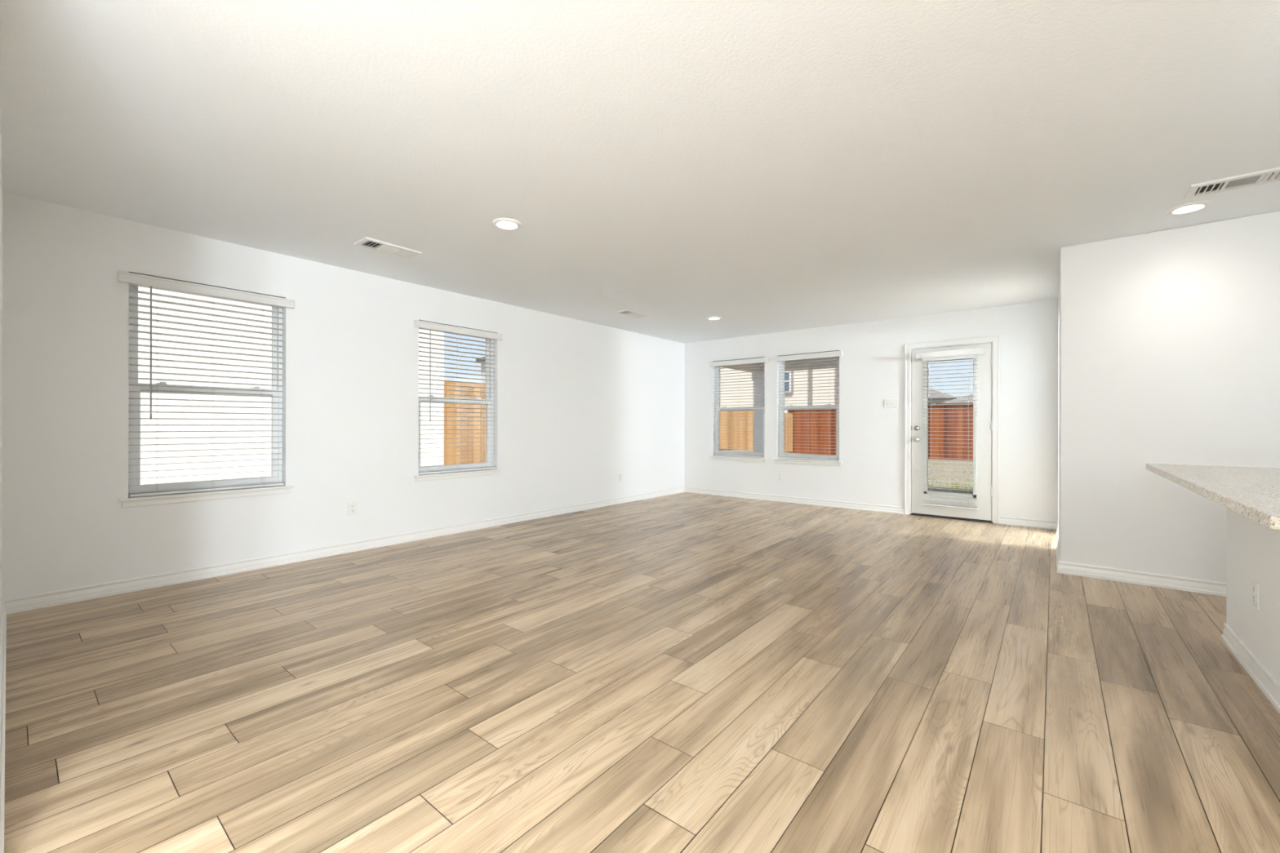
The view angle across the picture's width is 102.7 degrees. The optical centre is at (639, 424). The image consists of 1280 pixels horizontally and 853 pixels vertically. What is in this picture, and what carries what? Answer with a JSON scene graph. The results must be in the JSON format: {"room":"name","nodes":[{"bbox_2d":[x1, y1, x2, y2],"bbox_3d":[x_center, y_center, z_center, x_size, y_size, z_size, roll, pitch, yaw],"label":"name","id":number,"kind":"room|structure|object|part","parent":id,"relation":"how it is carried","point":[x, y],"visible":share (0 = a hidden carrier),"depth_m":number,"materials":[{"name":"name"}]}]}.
{"room":"empty living room","nodes":[
{"label":"empty living room","id":0,"kind":"room"},
{"bbox_2d":[0,99,2,644],"bbox_3d":[-2.664,-0.120,2.052,2.723,2.440,0.120,0,0,39],"label":"wall","id":1,"kind":"structure","parent":0,"point":[1,166],"depth_m":2.45,"materials":[{"name":"white paint"}]},
{"bbox_2d":[0,600,6,852],"bbox_3d":[-2.659,1.057,2.047,2.739,0.086,0.152,0,0,39],"label":"baseboard","id":2,"kind":"structure","parent":1,"relation":"attached to","point":[3,624],"depth_m":1.85,"materials":[{"name":"white paint"}]},
{"bbox_2d":[1,192,684,599],"bbox_3d":[-3.262,-0.091,3.603,0.160,2.500,12.814,0,0,39],"label":"wall","id":3,"kind":"structure","parent":0,"point":[580,405],"depth_m":4.14,"materials":[{"name":"white paint"}]},
{"bbox_2d":[118,284,293,507],"bbox_3d":[-3.125,-0.232,3.739,0.182,1.545,0.980,0,0,39],"label":"window","id":4,"kind":"structure","parent":3,"relation":"in","point":[135,501],"depth_m":3.68,"materials":[{"name":"white plastic"}]},
{"bbox_3d":[-3.179,-0.604,3.783,0.026,0.756,0.836,0,0,39],"label":"sash","id":5,"kind":"part","parent":4,"relation":"part of","materials":[{"name":"white plastic"}]},
{"bbox_3d":[-3.156,0.090,3.764,0.029,0.740,0.840,0,0,39],"label":"sash","id":6,"kind":"part","parent":4,"relation":"part of","materials":[{"name":"white plastic"}]},
{"bbox_2d":[117,271,294,497],"bbox_3d":[-3.092,-0.260,3.712,0.097,1.478,0.986,0,0,39],"label":"blind","id":7,"kind":"object","parent":4,"relation":"attached to","point":[133,279],"visible":0.97,"depth_m":3.67,"materials":[{"name":"white plastic"}]},
{"bbox_3d":[-3.297,-0.243,3.493,0.055,1.440,0.002,0,0,39],"label":"ladder cord","id":8,"kind":"part","parent":7,"relation":"part of","materials":[{"name":"white fabric"}]},
{"bbox_3d":[-3.110,0.470,3.726,0.048,0.018,0.872,0,0,39],"label":"rail","id":9,"kind":"part","parent":7,"relation":"part of","materials":[{"name":"white plastic"}]},
{"bbox_3d":[-3.109,-0.243,3.726,0.055,1.440,0.002,0,0,39],"label":"ladder cord","id":10,"kind":"part","parent":7,"relation":"part of","materials":[{"name":"white fabric"}]},
{"bbox_3d":[-2.920,-0.243,3.959,0.055,1.440,0.002,0,0,39],"label":"ladder cord","id":11,"kind":"part","parent":7,"relation":"part of","materials":[{"name":"white fabric"}]},
{"bbox_3d":[-3.126,0.491,3.739,0.182,0.016,0.980,0,0,39],"label":"sill","id":12,"kind":"part","parent":4,"relation":"part of","materials":[{"name":"white paint"}]},
{"bbox_2d":[4,486,684,614],"bbox_3d":[-1.472,1.059,5.676,0.016,0.086,7.016,0,0,39],"label":"baseboard","id":13,"kind":"structure","parent":3,"relation":"attached to","point":[29,602],"depth_m":3.94,"materials":[{"name":"white paint"}]},
{"bbox_2d":[348,501,356,515],"bbox_3d":[-2.487,0.726,4.427,0.009,0.115,0.070,0,0,39],"label":"wall outlet","id":14,"kind":"object","parent":3,"relation":"attached to","point":[352,505],"visible":1,"depth_m":4.42,"materials":[{"name":"white plastic"}]},
{"bbox_2d":[413,338,502,481],"bbox_3d":[-1.882,-0.230,5.274,0.182,1.545,0.986,0,0,39],"label":"window","id":15,"kind":"structure","parent":3,"relation":"in","point":[420,477],"depth_m":5.41,"materials":[{"name":"white plastic"}]},
{"bbox_3d":[-1.936,-0.602,5.318,0.026,0.756,0.842,0,0,39],"label":"sash","id":16,"kind":"part","parent":15,"relation":"part of","materials":[{"name":"white plastic"}]},
{"bbox_3d":[-1.913,0.092,5.299,0.029,0.740,0.846,0,0,39],"label":"sash","id":17,"kind":"part","parent":15,"relation":"part of","materials":[{"name":"white plastic"}]},
{"bbox_2d":[413,320,502,475],"bbox_3d":[-1.849,-0.258,5.247,0.097,1.478,0.986,0,0,39],"label":"blind","id":18,"kind":"object","parent":15,"relation":"attached to","point":[422,325],"visible":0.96,"depth_m":5.21,"materials":[{"name":"white plastic"}]},
{"bbox_3d":[-2.055,-0.241,5.028,0.055,1.440,0.002,0,0,39],"label":"ladder cord","id":19,"kind":"part","parent":18,"relation":"part of","materials":[{"name":"white fabric"}]},
{"bbox_3d":[-1.867,0.472,5.261,0.048,0.018,0.878,0,0,39],"label":"rail","id":20,"kind":"part","parent":18,"relation":"part of","materials":[{"name":"white plastic"}]},
{"bbox_3d":[-1.866,-0.241,5.261,0.055,1.440,0.002,0,0,39],"label":"ladder cord","id":21,"kind":"part","parent":18,"relation":"part of","materials":[{"name":"white fabric"}]},
{"bbox_3d":[-1.677,-0.241,5.494,0.055,1.440,0.002,0,0,39],"label":"ladder cord","id":22,"kind":"part","parent":18,"relation":"part of","materials":[{"name":"white fabric"}]},
{"bbox_3d":[-1.883,0.493,5.274,0.182,0.016,0.986,0,0,39],"label":"sill","id":23,"kind":"part","parent":15,"relation":"part of","materials":[{"name":"white paint"}]},
{"bbox_2d":[618,473,622,481],"bbox_3d":[-0.270,0.738,7.166,0.009,0.115,0.070,0,0,39],"label":"wall outlet","id":24,"kind":"object","parent":3,"relation":"attached to","point":[620,474],"visible":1,"depth_m":7.16,"materials":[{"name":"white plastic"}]},
{"bbox_2d":[0,0,1279,343],"bbox_3d":[-0.197,-1.427,1.123,8.043,0.180,12.814,0,0,39],"label":"ceiling","id":25,"kind":"structure","parent":0,"point":[761,166],"depth_m":2.38,"materials":[{"name":"white paint"}]},
{"bbox_2d":[353,236,422,258],"bbox_3d":[-1.904,-1.332,3.875,0.212,0.015,0.422,0,0,39],"label":"ceiling vent","id":26,"kind":"object","parent":25,"relation":"in","point":[367,242],"visible":1,"depth_m":3.85,"materials":[{"name":"white metal"}]},
{"bbox_2d":[492,217,521,229],"bbox_3d":[-0.883,-1.328,3.400,0.188,0.020,0.188,0,0,39],"label":"recessed light","id":27,"kind":"object","parent":25,"relation":"in","point":[502,223],"visible":1,"depth_m":3.37,"materials":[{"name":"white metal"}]},
{"bbox_2d":[614,309,650,318],"bbox_3d":[-0.087,-1.329,6.148,0.212,0.015,0.422,0,0,39],"label":"ceiling vent","id":28,"kind":"object","parent":25,"relation":"in","point":[629,313],"visible":1,"depth_m":6.12,"materials":[{"name":"white metal"}]},
{"bbox_2d":[706,315,721,319],"bbox_3d":[0.927,-1.325,6.386,0.188,0.020,0.188,0,0,39],"label":"recessed light","id":29,"kind":"object","parent":25,"relation":"in","point":[713,317],"visible":1,"depth_m":6.34,"materials":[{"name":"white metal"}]},
{"bbox_2d":[1165,200,1210,214],"bbox_3d":[3.354,-1.321,3.130,0.188,0.020,0.188,0,0,39],"label":"recessed light","id":30,"kind":"object","parent":25,"relation":"in","point":[1191,206],"visible":1,"depth_m":3.10,"materials":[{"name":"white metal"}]},
{"bbox_2d":[1182,166,1279,199],"bbox_3d":[3.287,-1.323,2.790,0.422,0.015,0.212,0,0,39],"label":"ceiling vent","id":31,"kind":"object","parent":25,"relation":"in","point":[1273,175],"visible":1,"depth_m":2.80,"materials":[{"name":"white metal"}]},
{"bbox_2d":[4,492,1279,852],"bbox_3d":[-0.201,1.133,1.123,7.763,0.060,12.534,0,0,39],"label":"floor","id":32,"kind":"structure","parent":0,"point":[683,672],"depth_m":2.09,"materials":[{"name":"brown wood"}]},
{"bbox_2d":[1220,507,1279,713],"bbox_3d":[2.683,0.679,1.638,0.763,0.858,1.996,0,0,39],"label":"kitchen island","id":33,"kind":"object","parent":32,"relation":"on","point":[1251,634],"visible":0.73,"depth_m":2.25,"materials":[{"name":"white paint"}]},
{"bbox_2d":[1146,463,1279,530],"bbox_3d":[2.620,0.234,1.679,1.160,0.032,2.152,0,0,39],"label":"island countertop","id":34,"kind":"structure","parent":33,"relation":"on","point":[1253,493],"depth_m":1.83,"materials":[{"name":"beige stone"}]},
{"bbox_3d":[2.682,1.065,1.638,0.763,0.086,1.996,0,0,39],"label":"moulding","id":35,"kind":"part","parent":33,"relation":"part of","materials":[{"name":"white paint"}]},
{"bbox_2d":[1253,579,1259,609],"bbox_3d":[2.689,0.742,2.235,0.009,0.115,0.070,0,0,39],"label":"wall outlet","id":36,"kind":"object","parent":33,"relation":"attached to","point":[1255,584],"visible":1,"depth_m":2.22,"materials":[{"name":"white plastic"}]},
{"bbox_2d":[1253,586,1256,594],"bbox_3d":[2.688,0.723,2.236,0.004,0.029,0.033,0,0,39],"label":"socket","id":37,"kind":"object","parent":36,"relation":"attached to","point":[1254,587],"depth_m":2.24,"materials":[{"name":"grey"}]},
{"bbox_2d":[1253,595,1256,603],"bbox_3d":[2.688,0.761,2.236,0.004,0.029,0.033,0,0,39],"label":"socket","id":38,"kind":"object","parent":36,"relation":"attached to","point":[1254,596],"depth_m":2.23,"materials":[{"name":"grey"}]},
{"bbox_2d":[684,298,1058,521],"bbox_3d":[3.845,-0.080,5.989,7.883,2.500,0.160,0,0,39],"label":"wall","id":39,"kind":"structure","parent":0,"point":[871,471],"depth_m":6.52,"materials":[{"name":"white paint"}]},
{"bbox_2d":[708,366,767,462],"bbox_3d":[1.524,-0.224,7.842,0.976,1.545,0.182,0,0,39],"label":"window","id":40,"kind":"structure","parent":39,"relation":"in","point":[717,451],"depth_m":7.97,"materials":[{"name":"white plastic"}]},
{"bbox_3d":[1.523,0.498,7.842,0.976,0.016,0.182,0,0,39],"label":"sill","id":41,"kind":"part","parent":40,"relation":"part of","materials":[{"name":"white paint"}]},
{"bbox_3d":[1.569,-0.597,7.896,0.832,0.756,0.026,0,0,39],"label":"sash","id":42,"kind":"part","parent":40,"relation":"part of","materials":[{"name":"white plastic"}]},
{"bbox_2d":[709,357,767,457],"bbox_3d":[1.497,-0.253,7.809,0.970,1.478,0.097,0,0,39],"label":"blind","id":43,"kind":"object","parent":40,"relation":"attached to","point":[759,360],"visible":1,"depth_m":7.80,"materials":[{"name":"white plastic"}]},
{"bbox_3d":[1.510,0.477,7.825,0.868,0.018,0.048,0,0,39],"label":"rail","id":44,"kind":"part","parent":43,"relation":"part of","materials":[{"name":"white plastic"}]},
{"bbox_3d":[1.548,0.098,7.872,0.836,0.740,0.029,0,0,39],"label":"sash","id":45,"kind":"part","parent":40,"relation":"part of","materials":[{"name":"white plastic"}]},
{"bbox_2d":[777,472,782,480],"bbox_3d":[2.012,0.747,7.364,0.070,0.115,0.009,0,0,39],"label":"wall outlet","id":46,"kind":"object","parent":39,"relation":"attached to","point":[779,474],"visible":1,"depth_m":7.36,"materials":[{"name":"white plastic"}]},
{"bbox_2d":[684,486,904,514],"bbox_3d":[2.000,1.064,7.368,3.284,0.086,0.016,0,0,39],"label":"baseboard","id":47,"kind":"structure","parent":39,"relation":"attached to","point":[885,508],"depth_m":7.15,"materials":[{"name":"white paint"}]},
{"bbox_2d":[773,356,842,466],"bbox_3d":[2.359,-0.223,7.165,0.976,1.545,0.182,0,0,39],"label":"window","id":48,"kind":"structure","parent":39,"relation":"in","point":[781,400],"depth_m":7.21,"materials":[{"name":"white plastic"}]},
{"bbox_2d":[773,351,842,461],"bbox_3d":[2.333,-0.252,7.132,0.970,1.478,0.097,0,0,39],"label":"blind","id":49,"kind":"object","parent":48,"relation":"attached to","point":[834,353],"visible":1,"depth_m":7.12,"materials":[{"name":"white plastic"}]},
{"bbox_3d":[2.113,-0.235,7.338,0.002,1.440,0.055,0,0,39],"label":"ladder cord","id":50,"kind":"part","parent":49,"relation":"part of","materials":[{"name":"white fabric"}]},
{"bbox_3d":[2.346,-0.234,7.149,0.002,1.440,0.055,0,0,39],"label":"ladder cord","id":51,"kind":"part","parent":49,"relation":"part of","materials":[{"name":"white fabric"}]},
{"bbox_3d":[2.345,0.478,7.149,0.868,0.018,0.048,0,0,39],"label":"rail","id":52,"kind":"part","parent":49,"relation":"part of","materials":[{"name":"white plastic"}]},
{"bbox_3d":[2.579,-0.234,6.960,0.002,1.440,0.055,0,0,39],"label":"ladder cord","id":53,"kind":"part","parent":49,"relation":"part of","materials":[{"name":"white fabric"}]},
{"bbox_3d":[2.358,0.499,7.165,0.976,0.016,0.182,0,0,39],"label":"sill","id":54,"kind":"part","parent":48,"relation":"part of","materials":[{"name":"white paint"}]},
{"bbox_3d":[2.384,0.099,7.196,0.836,0.740,0.029,0,0,39],"label":"sash","id":55,"kind":"part","parent":48,"relation":"part of","materials":[{"name":"white plastic"}]},
{"bbox_3d":[2.404,-0.595,7.220,0.832,0.756,0.026,0,0,39],"label":"sash","id":56,"kind":"part","parent":48,"relation":"part of","materials":[{"name":"white plastic"}]},
{"bbox_2d":[884,398,897,408],"bbox_3d":[3.153,-0.268,6.434,0.163,0.115,0.019,0,0,39],"label":"light switch","id":57,"kind":"object","parent":39,"relation":"attached to","point":[888,403],"visible":1,"depth_m":6.43,"materials":[{"name":"white plastic"}]},
{"bbox_2d":[904,335,999,524],"bbox_3d":[3.695,0.055,6.084,0.963,2.110,0.241,0,0,39],"label":"door","id":58,"kind":"structure","parent":39,"relation":"in","point":[986,452],"depth_m":5.96,"materials":[{"name":"white paint"}]},
{"bbox_3d":[3.369,0.180,6.236,0.065,0.065,0.067,0,0,39],"label":"knob","id":59,"kind":"part","parent":58,"relation":"part of","materials":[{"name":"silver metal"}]},
{"bbox_2d":[915,347,984,509],"bbox_3d":[3.624,0.050,5.997,0.690,1.836,0.097,0,0,39],"label":"blind","id":60,"kind":"object","parent":58,"relation":"attached to","point":[966,353],"visible":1,"depth_m":5.99,"materials":[{"name":"white plastic"}]},
{"bbox_3d":[3.636,0.959,6.013,0.555,0.018,0.048,0,0,39],"label":"rail","id":61,"kind":"part","parent":60,"relation":"part of","materials":[{"name":"white plastic"}]},
{"bbox_3d":[3.673,0.021,6.061,0.543,1.642,0.062,0,0,39],"label":"lite frame","id":62,"kind":"part","parent":58,"relation":"part of","materials":[{"name":"white paint"}]},
{"bbox_2d":[999,515,1058,534],"bbox_3d":[4.177,1.068,5.417,0.629,0.086,0.310,0,0,39],"label":"baseboard","id":63,"kind":"structure","parent":39,"relation":"attached to","point":[1045,524],"depth_m":5.55,"materials":[{"name":"white paint"}]},
{"bbox_2d":[1057,275,1059,525],"bbox_3d":[4.120,-0.110,4.940,0.120,2.440,1.124,0,0,39],"label":"wall","id":64,"kind":"structure","parent":0,"point":[1059,276],"depth_m":5.19,"materials":[{"name":"white paint"}]},
{"bbox_2d":[1058,210,1279,582],"bbox_3d":[4.589,-0.109,3.257,2.967,2.440,0.921,0,0,39],"label":"wall","id":65,"kind":"structure","parent":0,"point":[1169,340],"depth_m":3.49,"materials":[{"name":"white paint"}]},
{"bbox_2d":[1056,539,1226,596],"bbox_3d":[4.581,1.068,3.262,2.983,0.086,0.953,0,0,39],"label":"baseboard","id":66,"kind":"structure","parent":65,"relation":"attached to","point":[1213,588],"depth_m":3.55,"materials":[{"name":"white paint"}]},
{"label":"outside","id":67,"kind":"structure","parent":0,"visible":0},
{"bbox_2d":[720,448,973,493],"bbox_3d":[25.171,1.064,31.086,120.000,0.400,160.000,0,0,39],"label":"ground","id":68,"kind":"structure","parent":67,"point":[966,465],"depth_m":13.08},
{"bbox_2d":[137,286,444,484],"bbox_3d":[-11.498,-1.877,6.495,10.710,5.526,14.380,0,0,39],"label":"neighbor house","id":69,"kind":"structure","parent":68,"relation":"on","point":[426,433],"depth_m":6.29,"materials":[{"name":"white"}]},
{"bbox_2d":[475,356,484,390],"bbox_3d":[-2.543,-0.910,18.627,6.900,3.619,3.350,0,0,39],"label":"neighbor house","id":70,"kind":"structure","parent":68,"relation":"on","point":[477,360],"depth_m":19.42,"materials":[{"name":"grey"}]},
{"bbox_2d":[444,381,792,465],"bbox_3d":[1.326,0.206,15.451,0.150,2.010,16.185,0,0,39],"label":"picket fence","id":71,"kind":"object","parent":68,"relation":"on","point":[479,426],"visible":0.07,"depth_m":9.80,"materials":[{"name":"brown wood"}]},
{"bbox_3d":[1.343,-0.585,15.416,0.037,0.428,16.150,0,0,39],"label":"fence rail","id":72,"kind":"part","parent":71,"relation":"part of","materials":[{"name":"brown wood"}]},
{"bbox_2d":[720,367,837,413],"bbox_3d":[8.255,-2.877,30.249,10.610,7.988,9.460,0,0,39],"label":"neighbor house","id":73,"kind":"structure","parent":68,"relation":"on","point":[834,399],"depth_m":25.22,"materials":[{"name":"beige"}]},
{"bbox_3d":[7.010,-1.905,25.623,0.960,0.460,0.015,0,0,39],"label":"pane","id":74,"kind":"part","parent":73,"relation":"part of","materials":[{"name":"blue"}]},
{"bbox_2d":[787,404,973,460],"bbox_3d":[13.312,0.302,16.351,17.889,2.025,0.190,0,0,39],"label":"picket fence","id":75,"kind":"object","parent":68,"relation":"on","point":[817,443],"visible":0.09,"depth_m":18.41,"materials":[{"name":"brown wood"}]},
{"bbox_2d":[928,387,958,431],"bbox_3d":[20.142,-1.175,41.595,11.010,5.822,11.060,0,0,39],"label":"neighbor house","id":76,"kind":"structure","parent":68,"relation":"on","point":[936,393],"depth_m":34.92,"materials":[{"name":"grey"}]},
{"bbox_2d":[928,469,973,493],"bbox_3d":[7.089,1.190,11.199,3.272,0.091,5.533,0,0,26],"label":"grass","id":77,"kind":"structure","parent":68,"relation":"on","point":[957,486],"depth_m":10.11,"materials":[{"name":"green plant"}]},
{"bbox_2d":[939,394,973,404],"bbox_3d":[25.808,-0.753,29.286,13.510,4.995,10.760,0,0,39],"label":"neighbor house","id":78,"kind":"structure","parent":68,"relation":"on","point":[951,402],"depth_m":29.06,"materials":[{"name":"grey"}]},
{"bbox_3d":[4.147,1.298,7.786,6.550,0.225,3.016,0,0,39],"label":"patio slab","id":79,"kind":"object","parent":68,"relation":"on","visible":0},
{"bbox_2d":[720,356,837,452],"bbox_3d":[4.266,-0.162,7.929,6.750,2.695,3.386,0,0,39],"label":"patio cover","id":80,"kind":"object","parent":79,"relation":"on","point":[757,417],"visible":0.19,"depth_m":10.59,"materials":[{"name":"beige"}]}
]}

